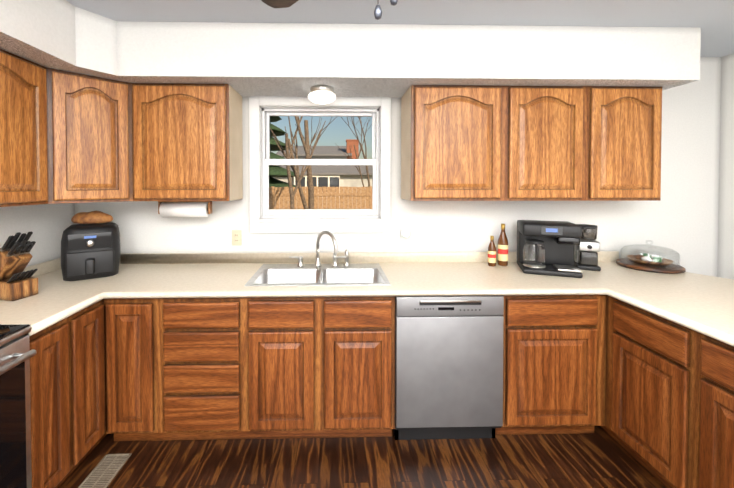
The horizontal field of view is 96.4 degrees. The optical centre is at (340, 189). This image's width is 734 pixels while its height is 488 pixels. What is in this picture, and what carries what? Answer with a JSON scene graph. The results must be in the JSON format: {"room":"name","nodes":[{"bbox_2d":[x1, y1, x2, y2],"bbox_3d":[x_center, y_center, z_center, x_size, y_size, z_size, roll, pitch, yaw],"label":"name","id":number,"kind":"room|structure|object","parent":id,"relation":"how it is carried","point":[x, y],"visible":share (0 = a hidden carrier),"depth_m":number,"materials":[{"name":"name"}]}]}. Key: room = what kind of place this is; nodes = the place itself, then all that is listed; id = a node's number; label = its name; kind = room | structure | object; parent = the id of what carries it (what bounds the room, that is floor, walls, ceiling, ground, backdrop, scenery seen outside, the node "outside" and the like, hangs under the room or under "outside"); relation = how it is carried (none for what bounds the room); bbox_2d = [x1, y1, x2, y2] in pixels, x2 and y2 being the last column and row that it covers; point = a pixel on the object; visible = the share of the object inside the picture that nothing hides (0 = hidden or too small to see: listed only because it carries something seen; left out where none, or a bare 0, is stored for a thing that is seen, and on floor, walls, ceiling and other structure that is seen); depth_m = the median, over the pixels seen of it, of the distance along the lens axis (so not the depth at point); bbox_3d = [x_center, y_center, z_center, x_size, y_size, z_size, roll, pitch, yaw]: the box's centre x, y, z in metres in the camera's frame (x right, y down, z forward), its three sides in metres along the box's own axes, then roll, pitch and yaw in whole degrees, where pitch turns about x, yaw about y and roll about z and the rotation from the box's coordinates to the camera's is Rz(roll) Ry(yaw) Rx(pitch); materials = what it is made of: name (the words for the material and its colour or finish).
{"room":"kitchen","nodes":[
{"label":"kitchen","id":0,"kind":"room"},
{"bbox_2d":[0,203,74,266],"bbox_3d":[-1.970,0.260,0.355,0.120,2.460,4.100,0,1,-1],"label":"wall","id":1,"kind":"structure","parent":0,"point":[47,225],"depth_m":2.12,"materials":[{"name":"paint"}]},
{"bbox_2d":[0,49,47,206],"bbox_3d":[-1.756,-0.285,1.186,0.337,0.752,1.240,0,1,-1],"label":"upper cabinet","id":2,"kind":"object","parent":1,"relation":"attached to","point":[23,141],"visible":1,"depth_m":1.65,"materials":[{"name":"brown wood"}]},
{"bbox_2d":[0,0,700,97],"bbox_3d":[0.171,-0.809,0.384,4.161,0.321,4.098,0,1,-1],"label":"soffit","id":3,"kind":"structure","parent":0,"point":[302,59],"depth_m":1.98,"materials":[{"name":"paint"}]},
{"bbox_2d":[46,67,132,203],"bbox_3d":[-1.573,-0.299,2.050,0.405,0.752,0.321,-1,1,-44],"label":"upper cabinet","id":4,"kind":"object","parent":3,"relation":"attached to","point":[89,135],"visible":1,"depth_m":1.92,"materials":[{"name":"brown wood"}]},
{"bbox_2d":[308,85,335,103],"bbox_3d":[-0.126,-0.627,2.201,0.188,0.100,0.188,0,1,-1],"label":"light","id":5,"kind":"object","parent":3,"relation":"attached to","point":[321,94],"visible":1,"depth_m":2.14,"materials":[{"name":"white glass"}]},
{"bbox_2d":[59,426,666,487],"bbox_3d":[0.514,1.519,0.449,5.090,0.060,4.380,0,1,-1],"label":"floor","id":6,"kind":"structure","parent":0,"point":[599,457],"depth_m":1.75,"materials":[{"name":"brown wood"}]},
{"bbox_2d":[0,324,36,487],"bbox_3d":[-1.546,0.925,0.955,0.718,1.108,0.763,0,1,-1],"label":"range","id":7,"kind":"object","parent":6,"relation":"on","point":[16,353],"visible":0.98,"depth_m":1.27,"materials":[{"name":"silver metal"}]},
{"bbox_2d":[29,299,106,487],"bbox_3d":[-1.607,1.030,1.876,0.621,0.867,1.076,0,1,-1],"label":"base cabinet","id":8,"kind":"object","parent":6,"relation":"on","point":[67,393],"visible":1,"depth_m":1.54,"materials":[{"name":"brown wood"}]},
{"bbox_2d":[78,453,131,487],"bbox_3d":[-1.222,1.467,1.626,0.140,0.006,0.370,0,1,-1],"label":"floor vent","id":9,"kind":"object","parent":6,"relation":"in","point":[105,471],"visible":1,"depth_m":1.70,"materials":[{"name":"beige metal"}]},
{"bbox_2d":[103,298,158,440],"bbox_3d":[-1.171,1.026,2.111,0.304,0.868,0.618,0,1,-1],"label":"base cabinet","id":10,"kind":"object","parent":6,"relation":"on","point":[131,325],"depth_m":1.80,"materials":[{"name":"brown wood"}]},
{"bbox_2d":[0,275,103,335],"bbox_3d":[-1.600,0.543,1.541,0.667,0.114,0.415,0,1,-1],"label":"countertop","id":11,"kind":"structure","parent":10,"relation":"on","point":[57,299],"depth_m":1.62,"materials":[{"name":"laminate"}]},
{"bbox_2d":[0,231,37,300],"bbox_3d":[-1.750,0.388,1.711,0.308,0.338,0.116,0,1,13],"label":"knife block","id":12,"kind":"object","parent":11,"relation":"on","point":[17,282],"visible":1,"depth_m":1.67,"materials":[{"name":"brown wood"}]},
{"bbox_2d":[23,251,733,298],"bbox_3d":[0.253,0.534,2.122,4.398,0.114,0.668,0,1,-1],"label":"countertop","id":13,"kind":"structure","parent":10,"relation":"on","point":[140,275],"depth_m":2.05,"materials":[{"name":"laminate"}]},
{"bbox_2d":[61,222,120,280],"bbox_3d":[-1.598,0.390,2.106,0.296,0.323,0.373,-1,1,-33],"label":"air fryer","id":14,"kind":"object","parent":13,"relation":"on","point":[90,251],"visible":0.96,"depth_m":2.00,"materials":[{"name":"black plastic"}]},
{"bbox_2d":[71,210,112,223],"bbox_3d":[-1.616,0.180,2.127,0.236,0.084,0.132,0,1,-9],"label":"bread loaf","id":15,"kind":"object","parent":14,"relation":"on","point":[94,217],"visible":1,"depth_m":2.08,"materials":[{"name":"brown food"}]},
{"bbox_2d":[245,263,390,285],"bbox_3d":[-0.136,0.638,2.132,0.840,0.187,0.498,0,1,-1],"label":"double-bowl sink","id":16,"kind":"object","parent":13,"relation":"in","point":[367,274],"visible":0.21,"depth_m":2.24,"materials":[{"name":"silver metal"}]},
{"bbox_2d":[289,231,349,266],"bbox_3d":[-0.147,0.412,2.242,0.424,0.259,0.189,0,1,-1],"label":"gooseneck faucet","id":17,"kind":"object","parent":13,"relation":"on","point":[335,257],"visible":0.98,"depth_m":2.29,"materials":[{"name":"silver metal"}]},
{"bbox_2d":[488,236,495,266],"bbox_3d":[1.083,0.440,2.344,0.056,0.215,0.056,0,1,9],"label":"syrup bottle","id":18,"kind":"object","parent":13,"relation":"on","point":[492,254],"visible":1,"depth_m":2.33,"materials":[{"name":"brown glass"}]},
{"bbox_2d":[498,223,507,265],"bbox_3d":[1.169,0.397,2.360,0.070,0.300,0.070,0,1,19],"label":"syrup bottle","id":19,"kind":"object","parent":13,"relation":"on","point":[502,250],"visible":1,"depth_m":2.33,"materials":[{"name":"brown glass"}]},
{"bbox_2d":[517,220,582,277],"bbox_3d":[1.397,0.387,2.219,0.330,0.325,0.343,0,1,21],"label":"coffee maker","id":20,"kind":"object","parent":13,"relation":"on","point":[545,247],"visible":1,"depth_m":2.16,"materials":[{"name":"black plastic"}]},
{"bbox_2d":[574,224,600,270],"bbox_3d":[1.714,0.398,2.286,0.130,0.300,0.173,0,1,24],"label":"coffee grinder","id":21,"kind":"object","parent":13,"relation":"on","point":[587,249],"visible":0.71,"depth_m":2.23,"materials":[{"name":"black"}]},
{"bbox_2d":[616,253,685,273],"bbox_3d":[2.164,0.503,2.299,0.356,0.090,0.356,0,1,-1],"label":"cake stand","id":22,"kind":"object","parent":13,"relation":"on","point":[647,267],"visible":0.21,"depth_m":2.23,"materials":[{"name":"brown wood"}]},
{"bbox_2d":[621,240,679,268],"bbox_3d":[2.164,0.438,2.297,0.304,0.167,0.304,0,1,-1],"label":"cake dome","id":23,"kind":"object","parent":22,"relation":"on","point":[647,250],"visible":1,"depth_m":2.25,"materials":[{"name":"clear glass"}]},
{"bbox_2d":[159,298,246,440],"bbox_3d":[-0.783,1.026,2.119,0.472,0.868,0.618,0,1,-1],"label":"base cabinet","id":24,"kind":"object","parent":6,"relation":"on","point":[241,368],"depth_m":1.81,"materials":[{"name":"brown wood"}]},
{"bbox_2d":[243,297,322,438],"bbox_3d":[-0.338,1.026,2.129,0.418,0.868,0.618,0,1,-1],"label":"base cabinet","id":25,"kind":"object","parent":6,"relation":"on","point":[285,334],"depth_m":1.82,"materials":[{"name":"brown wood"}]},
{"bbox_2d":[323,296,394,437],"bbox_3d":[0.086,1.026,2.138,0.429,0.868,0.618,0,1,-1],"label":"base cabinet","id":26,"kind":"object","parent":6,"relation":"on","point":[359,332],"depth_m":1.83,"materials":[{"name":"brown wood"}]},
{"bbox_2d":[393,296,503,439],"bbox_3d":[0.608,1.028,2.128,0.609,0.864,0.591,0,1,-1],"label":"dishwasher","id":27,"kind":"object","parent":6,"relation":"on","point":[448,367],"visible":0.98,"depth_m":1.84,"materials":[{"name":"silver metal"}]},
{"bbox_2d":[495,295,606,434],"bbox_3d":[1.216,1.026,2.162,0.602,0.868,0.618,0,1,-1],"label":"base cabinet","id":28,"kind":"object","parent":6,"relation":"on","point":[554,346],"depth_m":1.85,"materials":[{"name":"brown wood"}]},
{"bbox_2d":[600,295,611,433],"bbox_3d":[1.807,1.026,2.156,0.620,0.868,0.656,0,1,-1],"label":"base cabinet","id":29,"kind":"object","parent":6,"relation":"on","point":[608,401],"depth_m":1.86,"materials":[{"name":"brown wood"}]},
{"bbox_2d":[608,287,733,345],"bbox_3d":[1.984,0.587,1.136,0.980,0.039,1.380,0,1,-1],"label":"countertop","id":30,"kind":"structure","parent":29,"relation":"on","point":[702,304],"depth_m":1.59,"materials":[{"name":"laminate"}]},
{"bbox_2d":[608,297,691,487],"bbox_3d":[1.818,1.034,1.624,0.620,0.868,0.408,0,1,-1],"label":"base cabinet","id":31,"kind":"object","parent":6,"relation":"on","point":[669,411],"depth_m":1.59,"materials":[{"name":"brown wood"}]},
{"bbox_2d":[692,330,733,487],"bbox_3d":[1.827,1.041,1.203,0.620,0.868,0.434,0,1,-1],"label":"base cabinet","id":32,"kind":"object","parent":6,"relation":"on","point":[712,359],"depth_m":1.33,"materials":[{"name":"brown wood"}]},
{"bbox_2d":[75,57,720,276],"bbox_3d":[0.468,0.225,2.538,5.090,2.460,0.160,0,1,-1],"label":"wall","id":33,"kind":"structure","parent":0,"point":[680,217],"depth_m":2.48,"materials":[{"name":"paint"}]},
{"bbox_2d":[132,83,242,200],"bbox_3d":[-1.028,-0.302,2.244,0.612,0.752,0.337,0,1,-1],"label":"upper cabinet","id":34,"kind":"object","parent":33,"relation":"attached to","point":[187,141],"visible":1,"depth_m":2.08,"materials":[{"name":"brown wood"}]},
{"bbox_2d":[158,201,211,216],"bbox_3d":[-1.081,0.134,2.283,0.350,0.119,0.104,0,1,-1],"label":"paper towel holder","id":35,"kind":"object","parent":34,"relation":"attached to","point":[184,208],"visible":0.9,"depth_m":2.24,"materials":[{"name":"white paper"}]},
{"bbox_2d":[232,230,240,244],"bbox_3d":[-0.772,0.360,2.428,0.070,0.114,0.008,0,1,-1],"label":"duplex electrical outlet","id":36,"kind":"object","parent":33,"relation":"attached to","point":[236,237],"visible":1,"depth_m":2.43,"materials":[{"name":"beige plastic"}]},
{"bbox_2d":[249,96,390,232],"bbox_3d":[-0.152,-0.184,2.485,1.043,1.012,0.165,0,1,-1],"label":"window","id":37,"kind":"structure","parent":33,"relation":"in","point":[260,224],"depth_m":2.43,"materials":[{"name":"white paint"}]},
{"bbox_2d":[401,227,410,241],"bbox_3d":[0.484,0.340,2.439,0.076,0.110,0.040,0,1,-1],"label":"outlet","id":38,"kind":"object","parent":33,"relation":"attached to","point":[405,234],"visible":0.98,"depth_m":2.43,"materials":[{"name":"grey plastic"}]},
{"bbox_2d":[401,85,508,200],"bbox_3d":[0.760,-0.303,2.283,0.612,0.752,0.336,0,1,-1],"label":"upper cabinet","id":39,"kind":"object","parent":33,"relation":"attached to","point":[455,138],"depth_m":2.12,"materials":[{"name":"brown wood"}]},
{"bbox_2d":[509,86,592,200],"bbox_3d":[1.336,-0.303,2.295,0.540,0.752,0.336,0,1,-1],"label":"upper cabinet","id":40,"kind":"object","parent":33,"relation":"attached to","point":[519,143],"depth_m":2.13,"materials":[{"name":"brown wood"}]},
{"bbox_2d":[593,86,661,200],"bbox_3d":[1.862,-0.303,2.306,0.512,0.752,0.336,0,1,-1],"label":"upper cabinet","id":41,"kind":"object","parent":33,"relation":"attached to","point":[627,120],"depth_m":2.14,"materials":[{"name":"brown wood"}]},
{"bbox_2d":[66,0,733,56],"bbox_3d":[0.514,-1.021,0.407,5.090,0.100,4.380,0,1,-1],"label":"ceiling","id":42,"kind":"structure","parent":0,"point":[713,20],"depth_m":1.84,"materials":[{"name":"paint"}]},
{"bbox_2d":[261,0,397,19],"bbox_3d":[0.105,-0.701,0.834,0.927,0.553,0.927,0,1,6],"label":"ceiling fan","id":43,"kind":"object","parent":42,"relation":"hanging from","point":[275,4],"visible":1,"depth_m":1.28,"materials":[{"name":"brown metal"}]},
{"bbox_2d":[717,53,733,279],"bbox_3d":[2.999,0.259,0.462,0.120,2.460,4.100,0,1,-1],"label":"wall","id":44,"kind":"structure","parent":0,"point":[725,266],"depth_m":2.46,"materials":[{"name":"paint"}]},
{"label":"outside","id":45,"kind":"structure","parent":0,"visible":0},
{"bbox_3d":[-0.735,1.405,36.363,80.000,0.100,67.200,0,1,-1],"label":"ground","id":46,"kind":"structure","parent":45,"visible":0},
{"bbox_2d":[269,116,303,190],"bbox_3d":[-3.838,-2.222,14.902,4.536,7.850,4.550,0,1,-1],"label":"pine tree","id":47,"kind":"object","parent":46,"relation":"on","point":[276,171],"depth_m":14.32,"materials":[{"name":"green plant"}]},
{"bbox_2d":[270,116,313,208],"bbox_3d":[-1.459,-1.518,8.239,1.574,6.684,1.576,0,1,-1],"label":"bare tree","id":48,"kind":"object","parent":46,"relation":"on","point":[306,145],"depth_m":8.39,"materials":[{"name":"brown plant"}]},
{"bbox_2d":[285,116,337,208],"bbox_3d":[-0.833,-0.997,8.188,2.008,5.622,1.227,0,1,-1],"label":"bare tree","id":49,"kind":"object","parent":46,"relation":"on","point":[291,191],"depth_m":8.20,"materials":[{"name":"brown plant"}]},
{"bbox_2d":[269,186,371,208],"bbox_3d":[-0.182,0.813,10.926,18.010,1.910,0.100,0,1,-1],"label":"fence","id":50,"kind":"object","parent":46,"relation":"on","point":[355,197],"depth_m":10.94,"materials":[{"name":"brown wood"}]},
{"bbox_2d":[273,139,371,208],"bbox_3d":[-2.848,-1.254,27.621,11.400,5.500,8.500,0,1,-1],"label":"house","id":51,"kind":"structure","parent":46,"relation":"on","point":[339,176],"depth_m":24.00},
{"bbox_2d":[340,116,371,186],"bbox_3d":[0.781,-1.989,15.432,2.106,7.396,2.181,0,1,-1],"label":"bare tree","id":52,"kind":"object","parent":46,"relation":"on","point":[364,156],"depth_m":15.74,"materials":[{"name":"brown plant"}]}
]}

